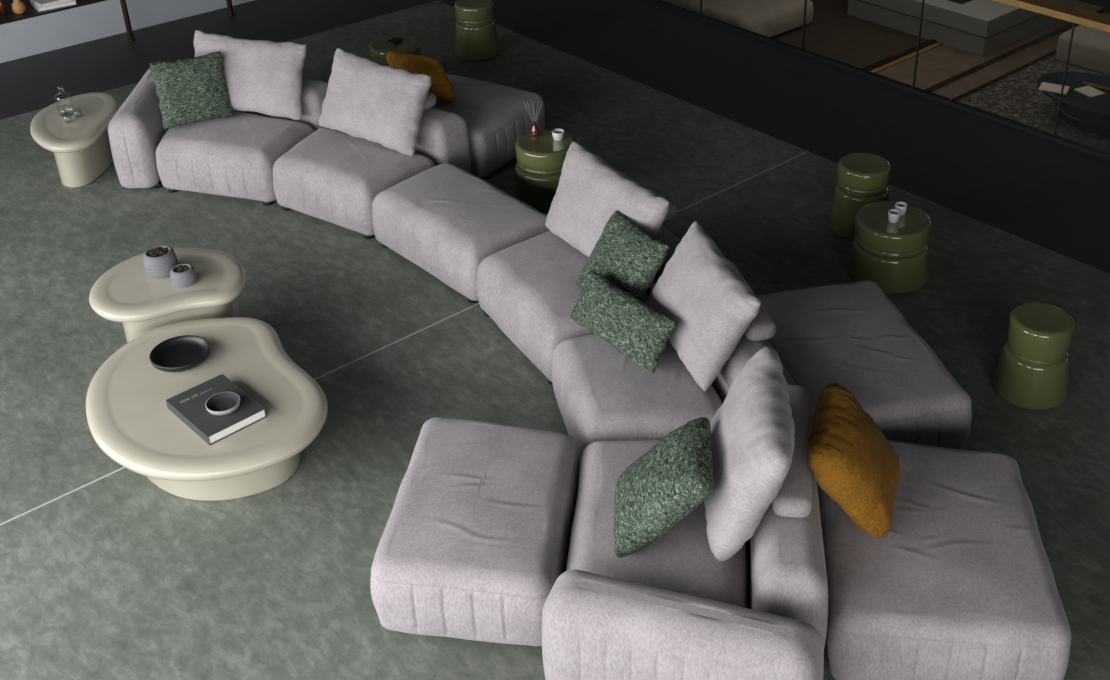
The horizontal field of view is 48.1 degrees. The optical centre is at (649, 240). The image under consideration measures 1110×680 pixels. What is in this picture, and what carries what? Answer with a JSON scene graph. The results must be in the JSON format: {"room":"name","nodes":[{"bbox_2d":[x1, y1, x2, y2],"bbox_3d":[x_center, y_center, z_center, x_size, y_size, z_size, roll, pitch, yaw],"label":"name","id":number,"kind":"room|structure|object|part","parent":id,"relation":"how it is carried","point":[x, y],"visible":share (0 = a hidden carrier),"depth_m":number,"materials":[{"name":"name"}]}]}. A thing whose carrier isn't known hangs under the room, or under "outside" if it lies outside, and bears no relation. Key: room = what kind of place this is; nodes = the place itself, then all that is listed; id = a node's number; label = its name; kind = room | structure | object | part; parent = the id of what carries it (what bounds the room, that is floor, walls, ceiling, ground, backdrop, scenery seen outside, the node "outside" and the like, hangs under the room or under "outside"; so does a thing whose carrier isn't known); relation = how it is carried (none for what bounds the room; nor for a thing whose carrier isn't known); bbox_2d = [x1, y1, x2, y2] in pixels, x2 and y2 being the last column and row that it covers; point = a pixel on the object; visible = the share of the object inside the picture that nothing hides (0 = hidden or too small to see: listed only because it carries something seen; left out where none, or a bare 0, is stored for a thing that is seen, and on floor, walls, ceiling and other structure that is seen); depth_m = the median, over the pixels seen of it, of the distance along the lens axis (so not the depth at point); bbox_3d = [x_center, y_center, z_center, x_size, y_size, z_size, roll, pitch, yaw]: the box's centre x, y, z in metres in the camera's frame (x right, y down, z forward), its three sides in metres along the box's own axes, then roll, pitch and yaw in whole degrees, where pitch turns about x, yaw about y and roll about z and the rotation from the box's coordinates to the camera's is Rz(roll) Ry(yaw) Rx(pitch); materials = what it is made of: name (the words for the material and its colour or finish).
{"room":"living room","nodes":[
{"label":"living room","id":0,"kind":"room"},
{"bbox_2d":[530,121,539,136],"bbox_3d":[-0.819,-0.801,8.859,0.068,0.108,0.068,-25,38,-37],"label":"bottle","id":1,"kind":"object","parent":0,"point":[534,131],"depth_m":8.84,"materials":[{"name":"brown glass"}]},
{"bbox_2d":[0,0,1109,679],"bbox_3d":[-2.141,1.320,6.359,13.620,0.200,18.000,-25,38,-37],"label":"floor","id":2,"kind":"structure","parent":0,"point":[119,576],"depth_m":7.79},
{"bbox_2d":[30,92,120,187],"bbox_3d":[-4.272,-0.717,9.261,0.597,0.460,0.998,0,30,0],"label":"side table","id":3,"kind":"object","parent":2,"relation":"on","point":[81,148],"visible":0.98,"depth_m":9.12,"materials":[{"name":"beige paint"}]},
{"bbox_2d":[0,0,254,62],"bbox_3d":[-6.577,-1.693,11.064,10.900,0.366,0.660,-25,38,-37],"label":"storage bench","id":4,"kind":"object","parent":2,"relation":"on","point":[32,32],"visible":1,"depth_m":11.68,"materials":[{"name":"paint"}]},
{"bbox_2d":[0,0,6,14],"bbox_3d":[-5.950,-2.180,11.347,0.076,0.200,0.076,-25,38,-37],"label":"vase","id":5,"kind":"object","parent":4,"relation":"on","point":[3,10],"visible":1,"depth_m":11.35,"materials":[{"name":"brown"}]},
{"bbox_2d":[12,0,25,13],"bbox_3d":[-5.795,-2.164,11.369,0.116,0.150,0.116,-25,38,-37],"label":"vase","id":6,"kind":"object","parent":4,"relation":"on","point":[18,7],"visible":1,"depth_m":11.34,"materials":[{"name":"brown ceramic"}]},
{"bbox_2d":[31,0,75,10],"bbox_3d":[-5.584,-2.234,11.608,0.340,0.035,0.260,-21,36,-32],"label":"book","id":7,"kind":"object","parent":4,"relation":"on","point":[73,2],"visible":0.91,"depth_m":11.52,"materials":[{"name":"white paper"}]},
{"bbox_2d":[30,0,71,7],"bbox_3d":[-5.584,-2.263,11.591,0.250,0.030,0.320,26,39,37],"label":"book","id":8,"kind":"object","parent":7,"relation":"on","point":[41,3],"visible":1,"depth_m":11.48,"materials":[{"name":"white paper"}]},
{"bbox_2d":[120,0,134,41],"bbox_3d":[-4.940,-3.040,11.171,0.072,2.600,0.072,-25,38,-37],"label":"post","id":9,"kind":"object","parent":2,"relation":"on","point":[131,38],"visible":1,"depth_m":11.70,"materials":[{"name":"brown wood"}]},
{"bbox_2d":[89,248,245,342],"bbox_3d":[-2.799,0.401,7.303,0.856,0.460,0.725,-11,31,-18],"label":"coffee table","id":10,"kind":"object","parent":2,"relation":"on","point":[125,294],"visible":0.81,"depth_m":7.07,"materials":[{"name":"beige paint"}]},
{"bbox_2d":[143,245,177,278],"bbox_3d":[-2.841,0.120,7.196,0.188,0.138,0.188,-25,38,-37],"label":"pot","id":11,"kind":"object","parent":10,"relation":"on","point":[158,261],"visible":0.97,"depth_m":7.14,"materials":[{"name":"white ceramic"}]},
{"bbox_2d":[170,264,196,287],"bbox_3d":[-2.675,0.197,7.105,0.142,0.094,0.142,-25,38,-37],"label":"pot","id":12,"kind":"object","parent":10,"relation":"on","point":[181,275],"visible":1,"depth_m":7.07,"materials":[{"name":"white ceramic"}]},
{"bbox_2d":[86,317,327,500],"bbox_3d":[-2.320,0.916,6.517,1.135,0.345,1.490,-25,38,-37],"label":"coffee table","id":13,"kind":"object","parent":2,"relation":"on","point":[129,418],"visible":0.91,"depth_m":6.27,"materials":[{"name":"beige paint"}]},
{"bbox_2d":[149,335,209,371],"bbox_3d":[-2.519,0.613,6.654,0.308,0.049,0.308,-25,38,-37],"label":"tray","id":14,"kind":"object","parent":13,"relation":"on","point":[185,352],"visible":1,"depth_m":6.68,"materials":[{"name":"black ceramic"}]},
{"bbox_2d":[166,374,266,444],"bbox_3d":[-2.183,0.845,6.242,0.425,0.053,0.315,26,39,37],"label":"book","id":15,"kind":"object","parent":13,"relation":"on","point":[189,406],"visible":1,"depth_m":6.19,"materials":[{"name":"grey paper"}]},
{"bbox_2d":[205,392,240,414],"bbox_3d":[-2.132,0.820,6.199,0.168,0.035,0.168,-25,38,-37],"label":"bowl","id":16,"kind":"object","parent":15,"relation":"on","point":[223,403],"visible":1,"depth_m":6.22,"materials":[{"name":"grey ceramic"}]},
{"bbox_2d":[108,69,328,205],"bbox_3d":[-3.315,-0.842,9.335,1.670,0.604,1.260,10,31,17],"label":"module","id":17,"kind":"object","parent":2,"relation":"on","point":[236,155],"visible":0.66,"depth_m":8.93,"materials":[{"name":"fabric"}]},
{"bbox_3d":[-3.789,-0.912,9.434,0.300,0.567,1.223,-2,30,-4],"label":"armrest","id":18,"kind":"part","parent":17,"relation":"part of","materials":[{"name":"fabric"}]},
{"bbox_2d":[149,51,233,128],"bbox_3d":[-3.318,-1.093,8.995,0.511,0.483,0.215,-12,32,-20],"label":"cushion","id":19,"kind":"object","parent":17,"relation":"on","point":[190,89],"visible":1,"depth_m":8.93,"materials":[{"name":"green fabric"}]},
{"bbox_3d":[-3.147,-0.679,9.188,1.194,0.406,0.759,9,31,15],"label":"seat","id":20,"kind":"part","parent":17,"relation":"part of","materials":[{"name":"fabric"}]},
{"bbox_2d":[193,30,305,119],"bbox_3d":[-2.973,-1.223,9.165,0.890,0.587,0.302,4,30,7],"label":"pillow","id":21,"kind":"object","parent":17,"relation":"on","point":[261,76],"visible":0.75,"depth_m":9.08,"materials":[{"name":"fabric"}]},
{"bbox_3d":[-3.053,-1.026,9.626,1.405,0.574,0.395,11,32,19],"label":"backrest","id":22,"kind":"part","parent":17,"relation":"part of","materials":[{"name":"fabric"}]},
{"bbox_2d":[226,0,234,15],"bbox_3d":[-4.194,-3.393,11.788,0.072,2.600,0.072,-25,38,-37],"label":"post","id":23,"kind":"object","parent":2,"relation":"on","point":[229,2],"visible":1,"depth_m":12.38,"materials":[{"name":"brown wood"}]},
{"bbox_2d":[273,98,470,238],"bbox_3d":[-2.058,-0.593,8.899,1.195,0.603,1.063,16,33,26],"label":"module","id":24,"kind":"object","parent":2,"relation":"on","point":[333,176],"visible":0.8,"depth_m":8.63,"materials":[{"name":"fabric"}]},
{"bbox_3d":[-2.139,-0.463,8.810,1.130,0.405,0.715,17,34,27],"label":"seat","id":25,"kind":"part","parent":24,"relation":"part of","materials":[{"name":"fabric"}]},
{"bbox_2d":[319,48,431,155],"bbox_3d":[-1.935,-0.981,8.719,0.845,0.607,0.349,13,32,21],"label":"pillow","id":26,"kind":"object","parent":24,"relation":"on","point":[366,98],"visible":1,"depth_m":8.61,"materials":[{"name":"fabric"}]},
{"bbox_3d":[-1.877,-0.762,9.164,1.195,0.573,0.337,16,33,26],"label":"backrest","id":27,"kind":"part","parent":24,"relation":"part of","materials":[{"name":"fabric"}]},
{"bbox_2d":[424,92,435,109],"bbox_3d":[-1.864,-1.069,9.007,0.699,0.096,0.166,14,33,23],"label":"bolster","id":28,"kind":"object","parent":24,"relation":"on","point":[430,101],"visible":0.1,"depth_m":8.86,"materials":[{"name":"fabric"}]},
{"bbox_2d":[369,35,420,65],"bbox_3d":[-2.187,-1.523,10.732,0.500,0.400,0.500,-25,38,-37],"label":"stool","id":29,"kind":"object","parent":2,"relation":"on","point":[378,49],"visible":0.36,"depth_m":10.57,"materials":[{"name":"green ceramic"}]},
{"bbox_2d":[385,37,402,44],"bbox_3d":[-2.193,-1.714,10.647,0.090,0.020,0.130,14,33,23],"label":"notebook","id":30,"kind":"object","parent":29,"relation":"on","point":[393,41],"visible":1,"depth_m":10.62,"materials":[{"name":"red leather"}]},
{"bbox_2d":[0,151,808,525],"bbox_3d":[-3.079,1.349,6.116,11.950,0.011,0.012,-25,38,-37],"label":"trim","id":31,"kind":"structure","parent":2,"relation":"on","point":[806,151],"depth_m":7.32,"materials":[{"name":"silver metal"}]},
{"bbox_2d":[372,163,549,302],"bbox_3d":[-1.239,-0.098,8.200,0.760,0.438,1.262,-25,38,-37],"label":"module","id":32,"kind":"object","parent":2,"relation":"on","point":[445,219],"visible":0.93,"depth_m":7.94,"materials":[{"name":"fabric"}]},
{"bbox_2d":[370,417,579,645],"bbox_3d":[-0.766,1.307,5.744,0.826,0.434,1.163,2,30,3],"label":"ottoman","id":33,"kind":"object","parent":2,"relation":"on","point":[474,543],"visible":0.98,"depth_m":5.40,"materials":[{"name":"fabric"}]},
{"bbox_2d":[454,0,499,60],"bbox_3d":[-1.595,-1.956,11.389,0.424,0.500,0.424,16,33,25],"label":"stool","id":34,"kind":"object","parent":2,"relation":"on","point":[476,37],"visible":1,"depth_m":11.26,"materials":[{"name":"green ceramic"}]},
{"bbox_2d":[432,73,544,177],"bbox_3d":[-1.573,-0.951,9.694,1.296,0.437,0.936,15,33,24],"label":"ottoman","id":35,"kind":"object","parent":2,"relation":"on","point":[496,116],"visible":0.44,"depth_m":9.39,"materials":[{"name":"fabric"}]},
{"bbox_2d":[386,51,455,102],"bbox_3d":[-1.716,-1.231,9.327,0.492,0.433,0.257,15,33,24],"label":"cushion","id":36,"kind":"object","parent":35,"relation":"on","point":[441,87],"visible":0.66,"depth_m":9.19,"materials":[{"name":"fabric"}]},
{"bbox_2d":[515,130,574,210],"bbox_3d":[-0.737,-0.510,8.909,0.470,0.450,0.470,-25,38,-37],"label":"stool","id":37,"kind":"object","parent":2,"relation":"on","point":[540,160],"visible":0.78,"depth_m":8.73,"materials":[{"name":"green ceramic"}]},
{"bbox_2d":[524,101,541,136],"bbox_3d":[-0.820,-0.870,8.820,0.119,0.266,0.068,14,33,23],"label":"reed diffuser","id":38,"kind":"object","parent":37,"relation":"on","point":[534,131],"visible":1,"depth_m":8.84,"materials":[{"name":"brown glass"}]},
{"bbox_2d":[552,129,563,140],"bbox_3d":[-0.647,-0.753,8.820,0.088,0.062,0.088,-25,38,-37],"label":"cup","id":39,"kind":"object","parent":37,"relation":"on","point":[558,134],"visible":1,"depth_m":8.80,"materials":[{"name":"white ceramic"}]},
{"bbox_2d":[477,226,680,384],"bbox_3d":[-0.357,0.256,7.414,1.066,0.602,1.270,-17,34,-27],"label":"module","id":40,"kind":"object","parent":2,"relation":"on","point":[529,289],"visible":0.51,"depth_m":7.22,"materials":[{"name":"fabric"}]},
{"bbox_2d":[545,141,668,256],"bbox_3d":[-0.263,-0.153,7.271,0.330,0.594,0.920,-22,37,-34],"label":"pillow","id":41,"kind":"object","parent":40,"relation":"on","point":[590,190],"visible":0.77,"depth_m":7.20,"materials":[{"name":"fabric"}]},
{"bbox_2d":[577,210,668,300],"bbox_3d":[-0.154,0.144,6.913,0.332,0.437,0.520,-18,34,-29],"label":"cushion","id":42,"kind":"object","parent":40,"relation":"on","point":[629,257],"visible":0.66,"depth_m":6.80,"materials":[{"name":"green fabric"}]},
{"bbox_2d":[620,170,676,221],"bbox_3d":[-0.070,-0.280,7.625,0.166,0.096,0.646,-20,35,-30],"label":"bolster","id":43,"kind":"object","parent":40,"relation":"on","point":[672,211],"visible":0.14,"depth_m":7.42,"materials":[{"name":"fabric"}]},
{"bbox_3d":[-0.041,0.142,7.582,0.319,0.572,1.258,-17,34,-27],"label":"backrest","id":44,"kind":"part","parent":40,"relation":"part of","materials":[{"name":"fabric"}]},
{"bbox_2d":[552,334,795,463],"bbox_3d":[0.098,0.770,6.514,1.095,0.602,1.172,-8,31,-13],"label":"module","id":45,"kind":"object","parent":2,"relation":"on","point":[601,394],"visible":0.46,"depth_m":6.29,"materials":[{"name":"fabric"}]},
{"bbox_2d":[570,271,675,372],"bbox_3d":[-0.148,0.419,6.576,0.208,0.296,0.762,-21,36,-33],"label":"cushion","id":46,"kind":"object","parent":45,"relation":"on","point":[638,332],"visible":1,"depth_m":6.48,"materials":[{"name":"green fabric"}]},
{"bbox_3d":[-0.049,0.853,6.506,0.785,0.406,1.079,-8,31,-13],"label":"seat","id":47,"kind":"part","parent":45,"relation":"part of","materials":[{"name":"fabric"}]},
{"bbox_2d":[646,221,760,390],"bbox_3d":[0.266,0.329,6.453,0.361,0.553,0.822,-11,31,-18],"label":"pillow","id":48,"kind":"object","parent":45,"relation":"on","point":[711,307],"visible":0.95,"depth_m":6.28,"materials":[{"name":"fabric"}]},
{"bbox_2d":[728,260,775,340],"bbox_3d":[0.482,0.309,6.594,0.166,0.096,0.720,-8,31,-14],"label":"bolster","id":49,"kind":"object","parent":45,"relation":"on","point":[762,327],"visible":0.26,"depth_m":6.31,"materials":[{"name":"fabric"}]},
{"bbox_3d":[0.479,0.705,6.598,0.307,0.572,1.172,-8,31,-13],"label":"backrest","id":50,"kind":"part","parent":45,"relation":"part of","materials":[{"name":"fabric"}]},
{"bbox_2d":[542,440,827,679],"bbox_3d":[0.184,1.391,5.426,1.154,0.602,1.640,2,30,4],"label":"module","id":51,"kind":"object","parent":2,"relation":"on","point":[667,609],"visible":0.66,"depth_m":4.93,"materials":[{"name":"fabric"}]},
{"bbox_3d":[0.046,1.349,5.637,0.813,0.406,1.143,1,30,2],"label":"seat","id":52,"kind":"part","parent":51,"relation":"part of","materials":[{"name":"fabric"}]},
{"bbox_2d":[613,417,713,557],"bbox_3d":[0.058,1.053,5.312,0.426,0.446,0.477,0,30,1],"label":"cushion","id":53,"kind":"object","parent":51,"relation":"on","point":[654,493],"visible":1,"depth_m":5.17,"materials":[{"name":"green fabric"}]},
{"bbox_3d":[0.125,1.661,4.928,1.130,0.567,0.307,9,31,15],"label":"armrest","id":54,"kind":"part","parent":51,"relation":"part of","materials":[{"name":"fabric"}]},
{"bbox_2d":[704,347,794,560],"bbox_3d":[0.418,0.905,5.345,0.381,0.635,0.807,1,30,1],"label":"pillow","id":55,"kind":"object","parent":51,"relation":"on","point":[753,429],"visible":0.9,"depth_m":5.11,"materials":[{"name":"fabric"}]},
{"bbox_3d":[0.602,1.297,5.561,0.311,0.572,1.239,1,30,2],"label":"backrest","id":56,"kind":"part","parent":51,"relation":"part of","materials":[{"name":"fabric"}]},
{"bbox_2d":[772,385,811,516],"bbox_3d":[0.637,0.921,5.522,0.167,0.096,0.858,3,30,5],"label":"bolster","id":57,"kind":"object","parent":51,"relation":"on","point":[794,498],"visible":0.47,"depth_m":5.31,"materials":[{"name":"fabric"}]},
{"bbox_2d":[828,153,890,239],"bbox_3d":[1.459,-0.310,8.507,0.437,0.500,0.437,-25,38,-37],"label":"stool","id":58,"kind":"object","parent":2,"relation":"on","point":[863,178],"visible":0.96,"depth_m":8.36,"materials":[{"name":"green ceramic"}]},
{"bbox_2d":[757,280,971,448],"bbox_3d":[1.075,0.715,6.777,0.905,0.437,1.293,-8,31,-13],"label":"ottoman","id":59,"kind":"object","parent":2,"relation":"on","point":[852,336],"visible":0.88,"depth_m":6.51,"materials":[{"name":"fabric"}]},
{"bbox_2d":[644,0,1109,160],"bbox_3d":[2.032,-1.441,10.957,0.060,0.035,14.000,-25,38,-37],"label":"trim","id":60,"kind":"structure","parent":2,"relation":"on","point":[1102,154],"depth_m":10.81,"materials":[{"name":"black plastic"}]},
{"bbox_2d":[700,0,1109,135],"bbox_3d":[2.739,-1.575,10.144,0.200,1.005,14.300,-25,38,-37],"label":"glass balustrade","id":61,"kind":"object","parent":60,"relation":"on","point":[1088,18],"visible":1,"depth_m":9.52,"materials":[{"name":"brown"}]},
{"bbox_3d":[0.514,-2.658,12.095,0.018,0.950,0.011,-25,38,-37],"label":"post","id":62,"kind":"part","parent":61,"relation":"part of","materials":[{"name":"black plastic"}]},
{"bbox_3d":[1.425,-2.184,11.265,0.018,0.950,0.011,-25,38,-37],"label":"post","id":63,"kind":"part","parent":61,"relation":"part of","materials":[{"name":"black plastic"}]},
{"bbox_3d":[2.288,-1.736,10.480,0.018,0.950,0.011,-25,38,-37],"label":"post","id":64,"kind":"part","parent":61,"relation":"part of","materials":[{"name":"black plastic"}]},
{"bbox_3d":[2.739,-1.988,9.908,0.200,0.055,14.300,-25,38,-37],"label":"handrail","id":65,"kind":"part","parent":61,"relation":"part of","materials":[{"name":"brown wood"}]},
{"bbox_3d":[3.226,-1.248,9.625,0.018,0.950,0.011,-25,38,-37],"label":"post","id":66,"kind":"part","parent":61,"relation":"part of","materials":[{"name":"black plastic"}]},
{"bbox_2d":[847,201,931,293],"bbox_3d":[1.558,0.035,7.984,0.536,0.420,0.536,-25,38,-37],"label":"stool","id":67,"kind":"object","parent":2,"relation":"on","point":[893,256],"visible":0.91,"depth_m":7.82,"materials":[{"name":"green ceramic"}]},
{"bbox_2d":[888,209,900,222],"bbox_3d":[1.547,-0.154,7.825,0.076,0.068,0.076,-25,38,-37],"label":"cup","id":68,"kind":"object","parent":67,"relation":"on","point":[893,214],"visible":1,"depth_m":7.81,"materials":[{"name":"white ceramic"}]},
{"bbox_2d":[895,202,906,215],"bbox_3d":[1.608,-0.203,7.912,0.076,0.068,0.076,-25,38,-37],"label":"cup","id":69,"kind":"object","parent":67,"relation":"on","point":[901,206],"visible":0.86,"depth_m":7.90,"materials":[{"name":"white ceramic"}]},
{"bbox_2d":[817,440,1070,679],"bbox_3d":[1.255,1.409,5.561,0.985,0.438,1.289,2,30,3],"label":"ottoman","id":70,"kind":"object","parent":2,"relation":"on","point":[961,585],"visible":0.86,"depth_m":5.14,"materials":[{"name":"fabric"}]},
{"bbox_2d":[807,383,899,537],"bbox_3d":[0.899,0.959,5.426,0.409,0.472,0.524,6,30,10],"label":"cushion","id":71,"kind":"object","parent":70,"relation":"on","point":[850,458],"visible":1,"depth_m":5.26,"materials":[{"name":"fabric"}]},
{"bbox_2d":[992,302,1074,409],"bbox_3d":[2.147,0.631,6.871,0.416,0.490,0.416,-25,38,-37],"label":"stool","id":72,"kind":"object","parent":2,"relation":"on","point":[1031,372],"visible":1,"depth_m":6.76,"materials":[{"name":"green ceramic"}]},
{"bbox_2d":[1077,0,1109,13],"bbox_3d":[4.625,-2.727,18.638,13.100,0.150,19.000,-25,38,-37],"label":"floor","id":73,"kind":"structure","parent":0,"point":[1102,3],"depth_m":20.63,"materials":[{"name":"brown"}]},
{"bbox_2d":[770,0,942,67],"bbox_3d":[2.423,-3.104,18.996,3.600,0.150,3.040,-25,38,-37],"label":"rug","id":74,"kind":"object","parent":73,"relation":"on","point":[832,33],"visible":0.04,"depth_m":18.78,"materials":[{"name":"brown carpet"}]},
{"bbox_2d":[662,0,812,36],"bbox_3d":[1.020,-4.058,19.687,1.989,0.820,3.186,-25,38,-37],"label":"lounge sofa","id":75,"kind":"object","parent":74,"relation":"on","point":[769,18],"visible":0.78,"depth_m":18.69,"materials":[{"name":"grey fabric"}]},
{"bbox_2d":[862,39,936,70],"bbox_3d":[3.244,-2.440,17.783,2.880,0.200,0.085,-25,38,-37],"label":"beam","id":76,"kind":"structure","parent":73,"relation":"on","point":[932,41],"depth_m":18.04,"materials":[{"name":"black wood"}]},
{"bbox_2d":[870,0,1109,100],"bbox_3d":[4.770,-2.681,18.239,6.600,0.165,1.265,-25,38,-37],"label":"wooden step","id":77,"kind":"structure","parent":73,"relation":"on","point":[953,73],"depth_m":17.95,"materials":[{"name":"brown wood"}]},
{"bbox_2d":[847,0,1064,55],"bbox_3d":[4.805,-3.756,19.418,2.200,0.562,2.530,-25,38,-37],"label":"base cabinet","id":78,"kind":"object","parent":77,"relation":"on","point":[978,27],"visible":0.96,"depth_m":18.49,"materials":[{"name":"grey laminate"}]},
{"bbox_2d":[957,54,1109,152],"bbox_3d":[7.088,-1.732,16.733,6.500,0.012,4.490,-25,38,-37],"label":"rug","id":79,"kind":"object","parent":73,"relation":"on","point":[1017,97],"visible":0.25,"depth_m":17.01,"materials":[{"name":"grey carpet"}]},
{"bbox_2d":[1037,72,1109,136],"bbox_3d":[6.016,-1.746,16.351,1.255,0.390,1.923,-25,38,-37],"label":"round table","id":80,"kind":"object","parent":79,"relation":"on","point":[1083,112],"visible":0.9,"depth_m":16.22,"materials":[{"name":"black"}]},
{"bbox_2d":[1038,82,1069,94],"bbox_3d":[5.370,-2.021,16.423,0.360,0.014,0.280,14,33,23],"label":"magazine","id":81,"kind":"object","parent":80,"relation":"on","point":[1048,87],"visible":1,"depth_m":16.40,"materials":[{"name":"white paper"}]},
{"bbox_2d":[1074,86,1104,97],"bbox_3d":[5.806,-1.966,16.328,0.260,0.014,0.300,-15,33,-25],"label":"magazine","id":82,"kind":"object","parent":80,"relation":"on","point":[1089,91],"visible":1,"depth_m":16.31,"materials":[{"name":"white paper"}]},
{"bbox_2d":[1082,81,1109,91],"bbox_3d":[6.041,-2.009,16.387,0.640,0.030,0.040,24,38,36],"label":"bar","id":83,"kind":"object","parent":80,"relation":"on","point":[1083,82],"visible":1,"depth_m":16.45,"materials":[{"name":"brown wood"}]},
{"bbox_2d":[1056,25,1109,75],"bbox_3d":[7.150,-2.682,17.930,1.156,0.450,2.222,-25,38,-37],"label":"armchair","id":84,"kind":"object","parent":79,"relation":"on","point":[1090,48],"visible":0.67,"depth_m":18.00,"materials":[{"name":"grey fabric"}]}
]}

